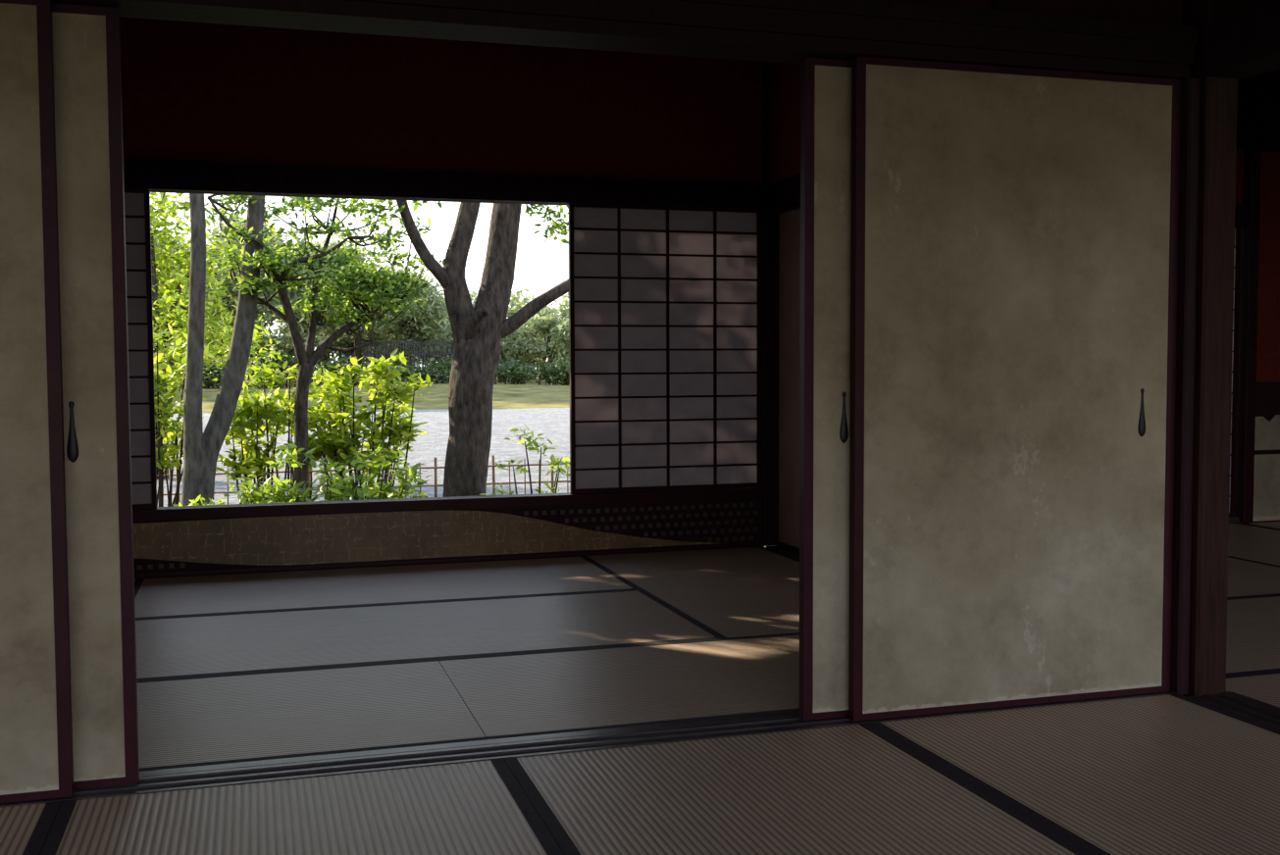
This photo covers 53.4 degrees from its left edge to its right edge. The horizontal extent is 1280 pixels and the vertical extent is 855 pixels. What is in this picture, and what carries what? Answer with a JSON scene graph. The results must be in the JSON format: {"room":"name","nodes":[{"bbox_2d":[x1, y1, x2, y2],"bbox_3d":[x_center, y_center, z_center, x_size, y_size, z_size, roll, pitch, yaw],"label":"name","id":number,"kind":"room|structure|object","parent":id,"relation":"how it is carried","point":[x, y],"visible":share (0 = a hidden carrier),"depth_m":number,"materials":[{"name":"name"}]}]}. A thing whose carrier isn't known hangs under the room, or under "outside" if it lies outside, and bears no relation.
{"room":"traditional dwelling","nodes":[
{"label":"traditional dwelling","id":0,"kind":"room"},
{"bbox_2d":[156,408,569,507],"bbox_3d":[16.853,1.593,-3.719,150.000,0.001,97.000,-1,3,-17],"label":"gravel ground","id":1,"kind":"structure","parent":0,"point":[553,423],"depth_m":20.76,"materials":[{"name":"grey gravel"}]},
{"bbox_2d":[153,323,210,507],"bbox_3d":[-3.926,0.058,10.325,1.022,1.783,1.296,-3,4,-38],"label":"shrub","id":2,"kind":"object","parent":1,"relation":"on","point":[165,429],"visible":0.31,"depth_m":10.17,"materials":[{"name":"green plant"}]},
{"bbox_2d":[150,192,265,506],"bbox_3d":[-4.131,-1.224,9.463,4.115,4.469,2.373,-1,3,-11],"label":"tree","id":3,"kind":"object","parent":1,"relation":"on","point":[201,450],"visible":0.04,"depth_m":9.39,"materials":[{"name":"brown plant"}]},
{"bbox_2d":[150,193,287,479],"bbox_3d":[-5.921,-1.207,15.839,2.964,3.861,2.789,-2,3,-27],"label":"tree","id":4,"kind":"object","parent":1,"relation":"on","point":[176,300],"visible":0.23,"depth_m":15.75,"materials":[{"name":"green plant"}]},
{"bbox_2d":[204,194,444,502],"bbox_3d":[-2.481,-0.473,9.998,1.784,2.880,1.635,-1,3,-17],"label":"tree","id":5,"kind":"object","parent":1,"relation":"on","point":[393,292],"visible":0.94,"depth_m":9.74,"materials":[{"name":"green plant"}]},
{"bbox_2d":[223,443,431,504],"bbox_3d":[-2.138,0.558,8.959,1.577,0.926,0.948,-1,3,-17],"label":"shrub","id":6,"kind":"object","parent":1,"relation":"on","point":[332,491],"visible":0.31,"depth_m":8.84,"materials":[{"name":"green plant"}]},
{"bbox_2d":[293,348,436,501],"bbox_3d":[-2.301,0.133,10.603,1.187,1.590,0.982,-1,3,-17],"label":"shrub","id":7,"kind":"object","parent":1,"relation":"on","point":[341,447],"visible":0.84,"depth_m":10.44,"materials":[{"name":"green plant"}]},
{"bbox_2d":[163,456,569,505],"bbox_3d":[-2.544,0.554,13.315,6.914,0.494,0.044,-1,3,-17],"label":"bamboo fence","id":8,"kind":"object","parent":1,"relation":"on","point":[435,467],"visible":0.12,"depth_m":13.44,"materials":[{"name":"brown wood"}]},
{"bbox_2d":[352,199,568,497],"bbox_3d":[-1.067,-1.195,10.189,2.761,4.396,2.346,-1,3,-17],"label":"tree","id":9,"kind":"object","parent":1,"relation":"on","point":[478,331],"visible":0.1,"depth_m":9.86,"materials":[{"name":"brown plant"}]},
{"bbox_2d":[119,16,1279,578],"bbox_3d":[-0.285,-0.568,6.105,9.600,2.475,0.115,-1,3,-17],"label":"wall","id":10,"kind":"structure","parent":0,"point":[198,92],"depth_m":5.87,"materials":[{"name":"red paint"}]},
{"bbox_2d":[132,497,763,577],"bbox_3d":[-1.220,0.510,5.823,3.835,0.246,0.022,-1,3,-17],"label":"panel","id":11,"kind":"object","parent":10,"relation":"attached to","point":[264,543],"visible":0.81,"depth_m":5.91,"materials":[{"name":"beige paint"}]},
{"bbox_2d":[123,159,1247,523],"bbox_3d":[0.159,-0.267,6.244,6.760,1.855,0.120,-1,3,-17],"label":"trim","id":12,"kind":"structure","parent":10,"relation":"in","point":[168,177],"depth_m":5.83,"materials":[{"name":"red paint"}]},
{"bbox_2d":[124,189,156,510],"bbox_3d":[-2.586,-0.326,5.394,0.976,1.382,0.027,-1,3,-17],"label":"screen","id":13,"kind":"object","parent":12,"relation":"attached to","point":[136,202],"visible":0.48,"depth_m":5.52,"materials":[{"name":"paper"}]},
{"bbox_2d":[567,204,762,494],"bbox_3d":[0.135,-0.381,6.224,0.982,1.382,0.027,-1,3,-17],"label":"screen","id":14,"kind":"object","parent":12,"relation":"attached to","point":[665,303],"visible":1,"depth_m":6.22,"materials":[{"name":"paper"}]},
{"bbox_2d":[1228,225,1241,516],"bbox_3d":[2.951,-0.306,7.090,0.915,1.647,0.027,-1,3,-17],"label":"screen","id":15,"kind":"object","parent":12,"relation":"attached to","point":[1238,229],"visible":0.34,"depth_m":7.21,"materials":[{"name":"paper"}]},
{"bbox_2d":[762,61,777,546],"bbox_3d":[0.681,-0.617,6.400,0.173,2.417,0.123,-1,3,-17],"label":"wooden post","id":16,"kind":"object","parent":10,"relation":"attached to","point":[769,216],"visible":0.27,"depth_m":6.33,"materials":[{"name":"brown wood"}]},
{"bbox_2d":[1234,149,1261,522],"bbox_3d":[3.430,-0.511,7.217,0.068,2.097,0.130,-1,3,-17],"label":"wooden post","id":17,"kind":"object","parent":10,"relation":"attached to","point":[1250,234],"visible":0.69,"depth_m":7.17,"materials":[{"name":"red paint"}]},
{"bbox_2d":[1254,381,1279,455],"bbox_3d":[3.898,-0.060,7.354,0.890,0.415,0.008,-1,3,-17],"label":"wall panel","id":18,"kind":"object","parent":10,"relation":"attached to","point":[1267,393],"visible":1,"depth_m":7.25,"materials":[{"name":"brown wood"}]},
{"bbox_2d":[766,0,1279,208],"bbox_3d":[1.693,-0.445,3.102,0.155,2.417,6.780,-1,3,-17],"label":"wall","id":19,"kind":"structure","parent":0,"point":[1242,39],"depth_m":3.41,"materials":[{"name":"brown wood"}]},
{"bbox_2d":[775,203,800,553],"bbox_3d":[0.892,-0.209,5.678,0.042,1.676,1.405,-1,3,-17],"label":"sliding door","id":20,"kind":"structure","parent":19,"relation":"in","point":[788,218],"depth_m":6.21,"materials":[{"name":"brown paper"}]},
{"bbox_2d":[766,545,1170,692],"bbox_3d":[1.111,0.692,5.067,0.145,0.058,2.800,-1,3,-17],"label":"trim","id":21,"kind":"structure","parent":19,"relation":"attached to","point":[774,547],"depth_m":6.20,"materials":[{"name":"brown wood"}]},
{"bbox_2d":[1187,691,1279,729],"bbox_3d":[2.143,0.866,1.739,0.150,0.058,3.783,-1,3,-17],"label":"trim","id":22,"kind":"structure","parent":19,"relation":"attached to","point":[1266,714],"depth_m":3.42,"materials":[{"name":"brown wood"}]},
{"bbox_2d":[887,0,1181,26],"bbox_3d":[-1.267,-0.412,2.726,5.745,2.418,0.100,-1,3,-17],"label":"wall partition","id":23,"kind":"structure","parent":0,"point":[1159,12],"depth_m":3.41,"materials":[{"name":"red paint"}]},
{"bbox_2d":[0,0,73,803],"bbox_3d":[-1.707,-0.042,2.565,0.994,1.697,0.033,-1,3,-17],"label":"sliding door","id":24,"kind":"structure","parent":23,"relation":"in","point":[36,759],"depth_m":2.69,"materials":[{"name":"paper"}]},
{"bbox_2d":[51,2,139,789],"bbox_3d":[-1.592,-0.047,2.649,0.983,1.697,0.033,-1,3,-17],"label":"sliding door","id":25,"kind":"structure","parent":23,"relation":"in","point":[86,39],"depth_m":2.76,"materials":[{"name":"paper"}]},
{"bbox_2d":[0,692,1174,808],"bbox_3d":[-1.278,0.824,2.793,5.755,0.057,0.153,-1,3,-17],"label":"door track","id":26,"kind":"structure","parent":23,"relation":"attached to","point":[242,773],"depth_m":3.05,"materials":[{"name":"brown wood"}]},
{"bbox_2d":[51,0,1197,80],"bbox_3d":[-1.268,-0.966,2.694,5.745,0.128,0.195,-1,3,-17],"label":"lintel","id":27,"kind":"object","parent":23,"relation":"attached to","point":[788,31],"visible":0.77,"depth_m":3.10,"materials":[{"name":"brown wood"}]},
{"bbox_2d":[799,56,851,720],"bbox_3d":[0.884,-0.097,3.404,0.978,1.697,0.033,-1,3,-17],"label":"sliding door","id":28,"kind":"structure","parent":23,"relation":"in","point":[825,83],"depth_m":3.27,"materials":[{"name":"paper"}]},
{"bbox_2d":[848,55,1180,721],"bbox_3d":[1.013,-0.097,3.396,0.980,1.697,0.033,-1,3,-17],"label":"sliding door","id":29,"kind":"structure","parent":23,"relation":"in","point":[1014,235],"depth_m":3.38,"materials":[{"name":"paper"}]},
{"bbox_2d":[1180,0,1279,95],"bbox_3d":[0.744,-1.643,2.765,9.900,0.080,7.030,-1,3,-17],"label":"ceiling","id":30,"kind":"structure","parent":0,"point":[1268,82],"depth_m":6.89,"materials":[{"name":"brown wood"}]},
{"bbox_3d":[0.754,0.882,2.900,9.900,0.082,7.030,-1,3,-17],"label":"floor","id":31,"kind":"structure","parent":0,"visible":0},
{"bbox_2d":[0,801,61,854],"bbox_3d":[-1.414,0.884,1.671,0.955,0.057,1.911,-1,3,-17],"label":"mat","id":32,"kind":"object","parent":31,"relation":"on","point":[25,830],"visible":0.71,"depth_m":2.57,"materials":[{"name":"wicker"}]},
{"bbox_2d":[134,577,144,598],"bbox_3d":[-2.322,0.738,4.487,0.929,0.057,1.904,-1,3,-17],"label":"mat","id":33,"kind":"object","parent":31,"relation":"on","point":[137,582],"visible":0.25,"depth_m":5.37,"materials":[{"name":"fabric"}]},
{"bbox_2d":[39,758,563,854],"bbox_3d":[-0.500,0.866,1.950,0.955,0.057,1.911,-1,3,-17],"label":"mat","id":34,"kind":"object","parent":31,"relation":"on","point":[480,807],"visible":1,"depth_m":2.62,"materials":[{"name":"wicker"}]},
{"bbox_2d":[136,659,487,771],"bbox_3d":[-1.432,0.797,3.296,1.934,0.057,0.894,-1,3,-17],"label":"mat","id":35,"kind":"object","parent":31,"relation":"on","point":[185,722],"visible":0.41,"depth_m":3.38,"materials":[{"name":"wicker"}]},
{"bbox_2d":[134,556,635,618],"bbox_3d":[-1.086,0.686,5.368,1.949,0.057,0.939,-1,3,-17],"label":"mat","id":36,"kind":"object","parent":31,"relation":"on","point":[275,590],"visible":0.64,"depth_m":5.31,"materials":[{"name":"wicker"}]},
{"bbox_2d":[135,589,717,680],"bbox_3d":[-0.807,0.733,4.458,1.949,0.057,0.964,-1,3,-17],"label":"mat","id":37,"kind":"object","parent":31,"relation":"on","point":[181,646],"visible":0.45,"depth_m":4.41,"materials":[{"name":"wicker"}]},
{"bbox_2d":[437,632,799,739],"bbox_3d":[0.400,0.760,3.855,1.894,0.057,0.894,-1,3,-17],"label":"mat","id":38,"kind":"object","parent":31,"relation":"on","point":[566,691],"visible":0.31,"depth_m":3.69,"materials":[{"name":"wicker"}]},
{"bbox_2d":[580,546,799,638],"bbox_3d":[0.442,0.681,5.330,0.949,0.057,1.904,-1,3,-17],"label":"mat","id":39,"kind":"object","parent":31,"relation":"on","point":[749,591],"visible":0.4,"depth_m":5.32,"materials":[{"name":"wicker"}]},
{"bbox_2d":[503,722,1093,854],"bbox_3d":[0.413,0.847,2.229,0.954,0.057,1.911,-1,3,-17],"label":"mat","id":40,"kind":"object","parent":31,"relation":"on","point":[855,790],"visible":0.87,"depth_m":2.71,"materials":[{"name":"wicker"}]},
{"bbox_2d":[869,693,1279,854],"bbox_3d":[1.327,0.829,2.508,0.954,0.057,1.911,-1,3,-17],"label":"mat","id":41,"kind":"object","parent":31,"relation":"on","point":[1174,774],"visible":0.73,"depth_m":2.91,"materials":[{"name":"wicker"}]},
{"bbox_2d":[1170,0,1237,697],"bbox_3d":[1.550,-0.442,3.554,0.144,2.470,0.155,-1,3,-17],"label":"wooden post","id":42,"kind":"object","parent":31,"relation":"on","point":[1208,104],"visible":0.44,"depth_m":3.50,"materials":[{"name":"brown wood"}]},
{"bbox_2d":[1225,670,1279,708],"bbox_3d":[2.636,0.769,3.527,1.829,0.057,0.959,-1,3,-17],"label":"mat","id":43,"kind":"object","parent":31,"relation":"on","point":[1264,688],"visible":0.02,"depth_m":3.64,"materials":[{"name":"wicker"}]},
{"bbox_2d":[1226,594,1279,675],"bbox_3d":[2.317,0.721,4.448,1.759,0.057,0.989,-1,3,-17],"label":"mat","id":44,"kind":"object","parent":31,"relation":"on","point":[1253,640],"visible":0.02,"depth_m":4.29,"materials":[{"name":"wicker"}]},
{"bbox_2d":[1227,557,1279,598],"bbox_3d":[2.030,0.672,5.384,1.759,0.057,0.969,-1,3,-17],"label":"mat","id":45,"kind":"object","parent":31,"relation":"on","point":[1246,579],"visible":0.02,"depth_m":5.37,"materials":[{"name":"wicker"}]},
{"bbox_2d":[1228,522,1279,567],"bbox_3d":[3.202,0.624,6.201,0.959,0.057,1.849,-1,3,-17],"label":"mat","id":46,"kind":"object","parent":31,"relation":"on","point":[1247,542],"visible":0.35,"depth_m":6.38,"materials":[{"name":"wicker"}]},
{"bbox_2d":[1245,521,1279,529],"bbox_3d":[4.126,0.606,6.463,0.959,0.057,1.809,-1,3,-17],"label":"mat","id":47,"kind":"object","parent":31,"relation":"on","point":[1276,525],"visible":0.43,"depth_m":7.12,"materials":[{"name":"wicker"}]},
{"bbox_3d":[-0.540,0.919,10.395,19.000,0.138,5.000,-1,3,-17],"label":"bed","id":48,"kind":"object","parent":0,"visible":0},
{"bbox_2d":[172,494,225,506],"bbox_3d":[-3.098,0.749,8.573,0.744,0.596,0.782,-1,3,-17],"label":"shrub","id":49,"kind":"object","parent":48,"relation":"on","point":[193,502],"visible":0.04,"depth_m":8.59,"materials":[{"name":"green plant"}]},
{"bbox_2d":[215,360,329,504],"bbox_3d":[-3.001,0.189,10.541,0.978,1.492,1.117,0,3,-3],"label":"shrub","id":50,"kind":"object","parent":48,"relation":"on","point":[255,408],"visible":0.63,"depth_m":10.27,"materials":[{"name":"green plant"}]},
{"bbox_2d":[480,423,569,495],"bbox_3d":[-0.743,0.460,9.804,1.049,1.018,0.795,-1,3,-17],"label":"shrub","id":51,"kind":"object","parent":48,"relation":"on","point":[556,462],"visible":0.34,"depth_m":9.63,"materials":[{"name":"green plant"}]},
{"label":"outside","id":52,"kind":"structure","parent":0,"visible":0},
{"bbox_2d":[166,372,569,413],"bbox_3d":[-5.229,-2.420,68.368,150.000,0.590,62.000,-1,3,-17],"label":"grass bank","id":53,"kind":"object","parent":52,"point":[529,395],"visible":0.02,"depth_m":42.96,"materials":[{"name":"green plant"}]},
{"bbox_2d":[153,230,211,339],"bbox_3d":[-18.229,-4.471,47.511,4.243,6.106,4.511,-2,4,-32],"label":"tree","id":54,"kind":"object","parent":53,"relation":"on","point":[184,238],"visible":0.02,"depth_m":46.98,"materials":[{"name":"green plant"}]},
{"bbox_2d":[203,330,223,381],"bbox_3d":[-18.502,-3.539,54.684,3.807,3.482,3.378,1,3,15],"label":"tree","id":55,"kind":"object","parent":53,"relation":"on","point":[218,331],"visible":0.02,"depth_m":53.87,"materials":[{"name":"green plant"}]},
{"bbox_2d":[185,214,295,339],"bbox_3d":[-15.925,-5.086,50.395,4.583,7.009,4.489,1,3,29],"label":"tree","id":56,"kind":"object","parent":53,"relation":"on","point":[230,300],"visible":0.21,"depth_m":49.88,"materials":[{"name":"green plant"}]},
{"bbox_2d":[207,231,280,381],"bbox_3d":[-19.202,-6.144,63.120,5.868,7.807,6.985,-2,4,-30],"label":"tree","id":57,"kind":"object","parent":53,"relation":"on","point":[269,231],"visible":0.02,"depth_m":62.98,"materials":[{"name":"green plant"}]},
{"bbox_2d":[216,313,296,378],"bbox_3d":[-16.276,-3.477,53.843,3.439,3.429,3.761,-1,3,-8],"label":"tree","id":58,"kind":"object","parent":53,"relation":"on","point":[274,335],"visible":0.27,"depth_m":53.24,"materials":[{"name":"green plant"}]},
{"bbox_2d":[267,295,337,372],"bbox_3d":[-16.272,-5.659,65.747,6.330,6.538,6.656,0,3,-4],"label":"tree","id":59,"kind":"object","parent":53,"relation":"on","point":[281,323],"visible":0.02,"depth_m":65.42,"materials":[{"name":"green plant"}]},
{"bbox_2d":[272,332,334,382],"bbox_3d":[-14.569,-3.510,55.878,3.558,3.263,2.937,0,3,6],"label":"tree","id":60,"kind":"object","parent":53,"relation":"on","point":[290,351],"visible":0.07,"depth_m":55.71,"materials":[{"name":"green plant"}]},
{"bbox_2d":[256,242,358,348],"bbox_3d":[-13.307,-4.527,50.128,4.500,5.899,4.549,0,3,-3],"label":"tree","id":61,"kind":"object","parent":53,"relation":"on","point":[303,326],"visible":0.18,"depth_m":49.13,"materials":[{"name":"green plant"}]},
{"bbox_2d":[317,328,402,367],"bbox_3d":[-12.225,-3.411,55.202,3.918,3.119,3.542,0,3,8],"label":"tree","id":62,"kind":"object","parent":53,"relation":"on","point":[344,343],"visible":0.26,"depth_m":55.10,"materials":[{"name":"green plant"}]},
{"bbox_2d":[307,238,413,364],"bbox_3d":[-11.841,-4.789,52.561,4.429,6.151,4.618,1,3,23],"label":"tree","id":63,"kind":"object","parent":53,"relation":"on","point":[357,338],"visible":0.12,"depth_m":52.44,"materials":[{"name":"green plant"}]},
{"bbox_2d":[164,351,569,389],"bbox_3d":[-11.994,-2.152,49.595,30.569,1.698,2.824,-1,3,-17],"label":"hedge","id":64,"kind":"object","parent":53,"relation":"on","point":[514,374],"visible":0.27,"depth_m":50.39,"materials":[{"name":"green plant"}]},
{"bbox_2d":[361,340,454,382],"bbox_3d":[-9.016,-2.702,53.005,5.000,1.900,0.100,-1,3,-17],"label":"wooden fence","id":65,"kind":"object","parent":53,"relation":"on","point":[376,342],"visible":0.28,"depth_m":52.83,"materials":[{"name":"brown wood"}]},
{"bbox_2d":[379,328,437,366],"bbox_3d":[-10.601,-3.722,56.693,3.638,3.567,3.060,1,3,18],"label":"tree","id":66,"kind":"object","parent":53,"relation":"on","point":[394,329],"visible":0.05,"depth_m":56.38,"materials":[{"name":"green plant"}]},
{"bbox_2d":[375,262,453,382],"bbox_3d":[-9.729,-4.468,54.144,4.471,5.326,4.727,-2,4,-31],"label":"tree","id":67,"kind":"object","parent":53,"relation":"on","point":[429,323],"visible":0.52,"depth_m":53.88,"materials":[{"name":"green plant"}]},
{"bbox_2d":[414,318,455,370],"bbox_3d":[-8.453,-3.593,57.537,3.325,3.202,3.674,2,4,32],"label":"tree","id":68,"kind":"object","parent":53,"relation":"on","point":[446,336],"visible":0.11,"depth_m":56.60,"materials":[{"name":"green plant"}]},
{"bbox_2d":[427,289,510,379],"bbox_3d":[-9.348,-4.843,65.251,6.213,5.010,6.494,0,3,-1],"label":"tree","id":69,"kind":"object","parent":53,"relation":"on","point":[472,294],"visible":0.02,"depth_m":65.17,"materials":[{"name":"green plant"}]},
{"bbox_2d":[497,326,535,382],"bbox_3d":[-6.516,-3.710,57.606,3.649,3.415,3.278,0,3,2],"label":"tree","id":70,"kind":"object","parent":53,"relation":"on","point":[506,343],"visible":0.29,"depth_m":57.07,"materials":[{"name":"green plant"}]},
{"bbox_2d":[506,288,569,379],"bbox_3d":[-5.079,-4.790,66.036,6.144,5.045,6.479,-1,3,-22],"label":"tree","id":71,"kind":"object","parent":53,"relation":"on","point":[514,301],"visible":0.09,"depth_m":64.77,"materials":[{"name":"green plant"}]},
{"bbox_2d":[509,308,569,382],"bbox_3d":[-4.475,-3.740,58.074,3.790,3.407,3.619,-1,3,-9],"label":"tree","id":72,"kind":"object","parent":53,"relation":"on","point":[538,350],"visible":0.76,"depth_m":57.47,"materials":[{"name":"green plant"}]},
{"bbox_2d":[530,280,568,355],"bbox_3d":[-2.563,-5.283,66.941,6.190,5.551,7.594,2,4,39],"label":"tree","id":73,"kind":"object","parent":53,"relation":"on","point":[565,306],"visible":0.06,"depth_m":66.34,"materials":[{"name":"green plant"}]},
{"bbox_2d":[550,322,569,356],"bbox_3d":[-2.196,-3.791,58.256,3.714,3.470,3.593,0,3,9],"label":"tree","id":74,"kind":"object","parent":53,"relation":"on","point":[566,346],"visible":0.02,"depth_m":57.58,"materials":[{"name":"green plant"}]}
]}

